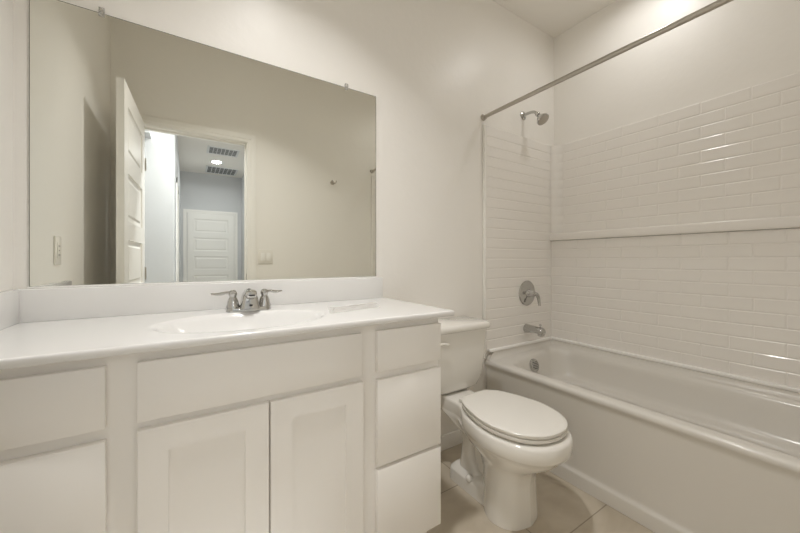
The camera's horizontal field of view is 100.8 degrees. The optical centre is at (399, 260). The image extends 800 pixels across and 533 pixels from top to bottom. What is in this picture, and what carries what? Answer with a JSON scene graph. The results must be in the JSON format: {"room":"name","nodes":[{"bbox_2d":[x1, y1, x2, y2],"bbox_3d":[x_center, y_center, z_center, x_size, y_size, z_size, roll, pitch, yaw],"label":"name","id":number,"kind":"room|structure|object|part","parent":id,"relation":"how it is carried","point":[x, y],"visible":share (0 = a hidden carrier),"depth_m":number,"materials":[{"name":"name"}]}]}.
{"room":"bathroom","nodes":[
{"label":"bathroom","id":0,"kind":"room"},
{"bbox_2d":[0,0,12,291],"bbox_3d":[-0.809,-0.295,0.341,0.100,2.790,1.524,0,0,-33],"label":"wall","id":1,"kind":"structure","parent":0,"point":[6,6],"depth_m":0.97,"materials":[{"name":"white paint"}]},
{"bbox_2d":[13,0,553,435],"bbox_3d":[-0.031,-0.295,1.806,2.993,2.790,0.100,0,0,-33],"label":"wall","id":2,"kind":"structure","parent":0,"point":[432,68],"depth_m":1.80,"materials":[{"name":"white paint"}]},
{"bbox_2d":[13,277,382,322],"bbox_3d":[-0.632,0.139,1.347,1.284,0.104,0.019,0,0,-33],"label":"backsplash","id":3,"kind":"structure","parent":2,"relation":"attached to","point":[39,304],"depth_m":1.20,"materials":[{"name":"stone"}]},
{"bbox_2d":[27,0,375,288],"bbox_3d":[-0.635,-0.381,1.351,1.220,0.937,0.012,0,0,-33],"label":"vanity mirror","id":4,"kind":"object","parent":2,"relation":"attached to","point":[156,157],"visible":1,"depth_m":1.24,"materials":[{"name":"grey mirror"}]},
{"bbox_2d":[438,429,461,450],"bbox_3d":[0.206,1.058,1.891,0.770,0.085,0.013,0,0,-33],"label":"baseboard","id":5,"kind":"structure","parent":2,"relation":"attached to","point":[451,439],"depth_m":1.94,"materials":[{"name":"white paint"}]},
{"bbox_2d":[520,110,548,124],"bbox_3d":[0.914,-0.973,2.240,0.083,0.138,0.188,0,0,-33],"label":"fitting","id":6,"kind":"object","parent":2,"relation":"attached to","point":[542,118],"visible":1,"depth_m":2.20,"materials":[{"name":"silver metal"}]},
{"bbox_3d":[0.896,-1.000,2.266,0.019,0.049,0.117,0,0,-33],"label":"arm","id":7,"kind":"part","parent":6,"relation":"part of","materials":[{"name":"silver metal"}]},
{"bbox_2d":[481,0,732,120],"bbox_3d":[0.939,-0.908,1.463,0.042,0.042,1.523,0,0,-33],"label":"shower curtain rod","id":8,"kind":"object","parent":2,"relation":"attached to","point":[718,3],"visible":1,"depth_m":1.43,"materials":[{"name":"silver metal"}]},
{"bbox_2d":[427,443,654,532],"bbox_3d":[0.821,1.140,-1.280,4.893,0.080,6.214,0,0,-33],"label":"floor","id":9,"kind":"structure","parent":0,"point":[563,507],"depth_m":1.45,"materials":[{"name":"tile"}]},
{"bbox_2d":[0,318,440,532],"bbox_3d":[-0.510,0.655,1.128,1.251,0.890,0.518,0,0,-33],"label":"vanity cabinet","id":10,"kind":"object","parent":9,"relation":"on","point":[339,430],"visible":0.88,"depth_m":0.88,"materials":[{"name":"white paint"}]},
{"bbox_3d":[-0.772,0.545,0.664,0.277,0.288,0.019,0,0,-33],"label":"drawer","id":11,"kind":"part","parent":10,"relation":"part of","materials":[{"name":"white paint"}]},
{"bbox_3d":[-0.772,0.304,0.664,0.277,0.138,0.019,0,0,-33],"label":"drawer","id":12,"kind":"part","parent":10,"relation":"part of","materials":[{"name":"white paint"}]},
{"bbox_3d":[-0.488,0.693,0.846,0.288,0.598,0.019,0,0,-33],"label":"door","id":13,"kind":"part","parent":10,"relation":"part of","materials":[{"name":"white paint"}]},
{"bbox_2d":[0,277,453,369],"bbox_3d":[-0.485,0.204,1.132,1.298,0.234,0.540,0,0,-33],"label":"countertop","id":14,"kind":"structure","parent":10,"relation":"on","point":[39,326],"depth_m":1.07,"materials":[{"name":"stone"}]},
{"bbox_2d":[211,289,281,311],"bbox_3d":[-0.563,0.149,1.242,0.252,0.082,0.096,0,0,-33],"label":"sink faucet","id":15,"kind":"object","parent":14,"relation":"on","point":[249,301],"visible":1,"depth_m":1.22,"materials":[{"name":"silver metal"}]},
{"bbox_3d":[-0.658,0.123,1.219,0.068,0.016,0.013,0,0,-15],"label":"lever","id":16,"kind":"part","parent":15,"relation":"part of","materials":[{"name":"silver metal"}]},
{"bbox_3d":[-0.621,0.143,1.230,0.047,0.066,0.047,0,0,-33],"label":"handle","id":17,"kind":"part","parent":15,"relation":"part of","materials":[{"name":"silver metal"}]},
{"bbox_3d":[-0.575,0.182,1.260,0.156,0.016,0.052,0,0,-33],"label":"plate","id":18,"kind":"part","parent":15,"relation":"part of","materials":[{"name":"silver metal"}]},
{"bbox_3d":[-0.562,0.143,1.240,0.068,0.070,0.092,0,0,-33],"label":"spout","id":19,"kind":"part","parent":15,"relation":"part of","materials":[{"name":"silver metal"}]},
{"bbox_3d":[-0.529,0.143,1.290,0.047,0.066,0.047,0,0,-33],"label":"handle","id":20,"kind":"part","parent":15,"relation":"part of","materials":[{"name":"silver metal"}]},
{"bbox_3d":[-0.503,0.123,1.319,0.013,0.016,0.068,0,0,39],"label":"lever","id":21,"kind":"part","parent":15,"relation":"part of","materials":[{"name":"silver metal"}]},
{"bbox_2d":[329,302,379,312],"bbox_3d":[-0.181,0.187,1.329,0.121,0.003,0.316,0,0,44],"label":"paper slip","id":22,"kind":"object","parent":14,"relation":"on","point":[373,304],"visible":1,"depth_m":1.32,"materials":[{"name":"white paper"}]},
{"bbox_3d":[-0.243,0.693,1.003,0.286,0.598,0.019,0,0,-33],"label":"door","id":23,"kind":"part","parent":10,"relation":"part of","materials":[{"name":"white paint"}]},
{"bbox_3d":[0.035,0.847,1.182,0.272,0.291,0.019,0,0,-33],"label":"drawer","id":24,"kind":"part","parent":10,"relation":"part of","materials":[{"name":"white paint"}]},
{"bbox_3d":[0.035,0.545,1.182,0.272,0.288,0.019,0,0,-33],"label":"drawer","id":25,"kind":"part","parent":10,"relation":"part of","materials":[{"name":"white paint"}]},
{"bbox_3d":[0.035,0.304,1.182,0.272,0.138,0.019,0,0,-33],"label":"drawer","id":26,"kind":"part","parent":10,"relation":"part of","materials":[{"name":"white paint"}]},
{"bbox_2d":[438,316,572,530],"bbox_3d":[0.415,0.715,1.563,0.418,0.769,0.760,0,0,-33],"label":"toilet","id":27,"kind":"object","parent":9,"relation":"on","point":[508,439],"visible":0.91,"depth_m":1.40,"materials":[{"name":"white ceramic"}]},
{"bbox_3d":[0.267,0.530,1.794,0.390,0.327,0.202,0,0,-33],"label":"tank","id":28,"kind":"part","parent":27,"relation":"part of","materials":[{"name":"white ceramic"}]},
{"bbox_3d":[0.271,0.348,1.789,0.418,0.036,0.224,0,0,-33],"label":"tank lid","id":29,"kind":"part","parent":27,"relation":"part of","materials":[{"name":"white ceramic"}]},
{"bbox_3d":[0.488,0.682,1.451,0.354,0.020,0.451,0,0,-33],"label":"seat","id":30,"kind":"part","parent":27,"relation":"part of","materials":[{"name":"white plastic"}]},
{"bbox_3d":[0.488,0.661,1.450,0.354,0.021,0.452,0,0,-33],"label":"lid","id":31,"kind":"part","parent":27,"relation":"part of","materials":[{"name":"white plastic"}]},
{"bbox_2d":[485,339,799,532],"bbox_3d":[1.238,0.842,1.655,0.697,0.514,1.518,0,0,-33],"label":"bathtub","id":32,"kind":"object","parent":9,"relation":"on","point":[669,448],"visible":0.85,"depth_m":1.47,"materials":[{"name":"white ceramic"}]},
{"bbox_3d":[0.877,0.688,2.169,0.084,0.084,0.043,0,0,-33],"label":"overflow plate","id":33,"kind":"part","parent":32,"relation":"part of","materials":[{"name":"silver metal"}]},
{"bbox_2d":[493,0,615,37],"bbox_3d":[0.821,-1.730,-1.280,4.893,0.080,6.214,0,0,-33],"label":"ceiling","id":34,"kind":"structure","parent":0,"point":[552,17],"depth_m":2.25,"materials":[{"name":"white paint"}]},
{"bbox_2d":[554,0,799,145],"bbox_3d":[1.657,-0.295,1.855,0.100,2.790,1.640,0,0,-33],"label":"wall","id":35,"kind":"structure","parent":0,"point":[736,45],"depth_m":1.94,"materials":[{"name":"white paint"}]},
{"bbox_2d":[483,72,799,392],"bbox_3d":[1.258,-0.120,1.668,0.770,1.484,1.522,0,0,-33],"label":"tub surround","id":36,"kind":"object","parent":35,"relation":"attached to","point":[672,237],"visible":0.98,"depth_m":1.91,"materials":[{"name":"white tile"}]},
{"bbox_3d":[0.533,-0.120,2.093,0.010,1.484,0.022,0,0,-33],"label":"edge trim","id":37,"kind":"part","parent":36,"relation":"part of","materials":[{"name":"white paint"}]},
{"bbox_3d":[0.851,-0.140,2.301,0.751,1.432,0.017,0,0,-33],"label":"panel","id":38,"kind":"part","parent":36,"relation":"part of","materials":[{"name":"white tile"}]},
{"bbox_2d":[519,281,540,305],"bbox_3d":[0.908,0.228,2.278,0.174,0.174,0.082,0,0,-33],"label":"shower valve","id":39,"kind":"object","parent":36,"relation":"attached to","point":[527,293],"visible":1,"depth_m":2.28,"materials":[{"name":"silver metal"}]},
{"bbox_3d":[0.938,0.263,2.269,0.052,0.100,0.028,0,0,8],"label":"lever","id":40,"kind":"part","parent":39,"relation":"part of","materials":[{"name":"silver metal"}]},
{"bbox_2d":[523,324,545,336],"bbox_3d":[0.916,0.468,2.248,0.060,0.080,0.141,0,0,-33],"label":"tub spout","id":41,"kind":"object","parent":36,"relation":"attached to","point":[527,328],"visible":1,"depth_m":2.22,"materials":[{"name":"silver metal"}]},
{"bbox_3d":[1.557,0.216,1.860,0.060,0.719,1.520,0,0,-33],"label":"panel","id":42,"kind":"part","parent":36,"relation":"part of","materials":[{"name":"white tile"}]},
{"bbox_3d":[1.577,-0.500,1.873,0.012,0.711,1.520,0,0,-33],"label":"panel","id":43,"kind":"part","parent":36,"relation":"part of","materials":[{"name":"white tile"}]}
]}

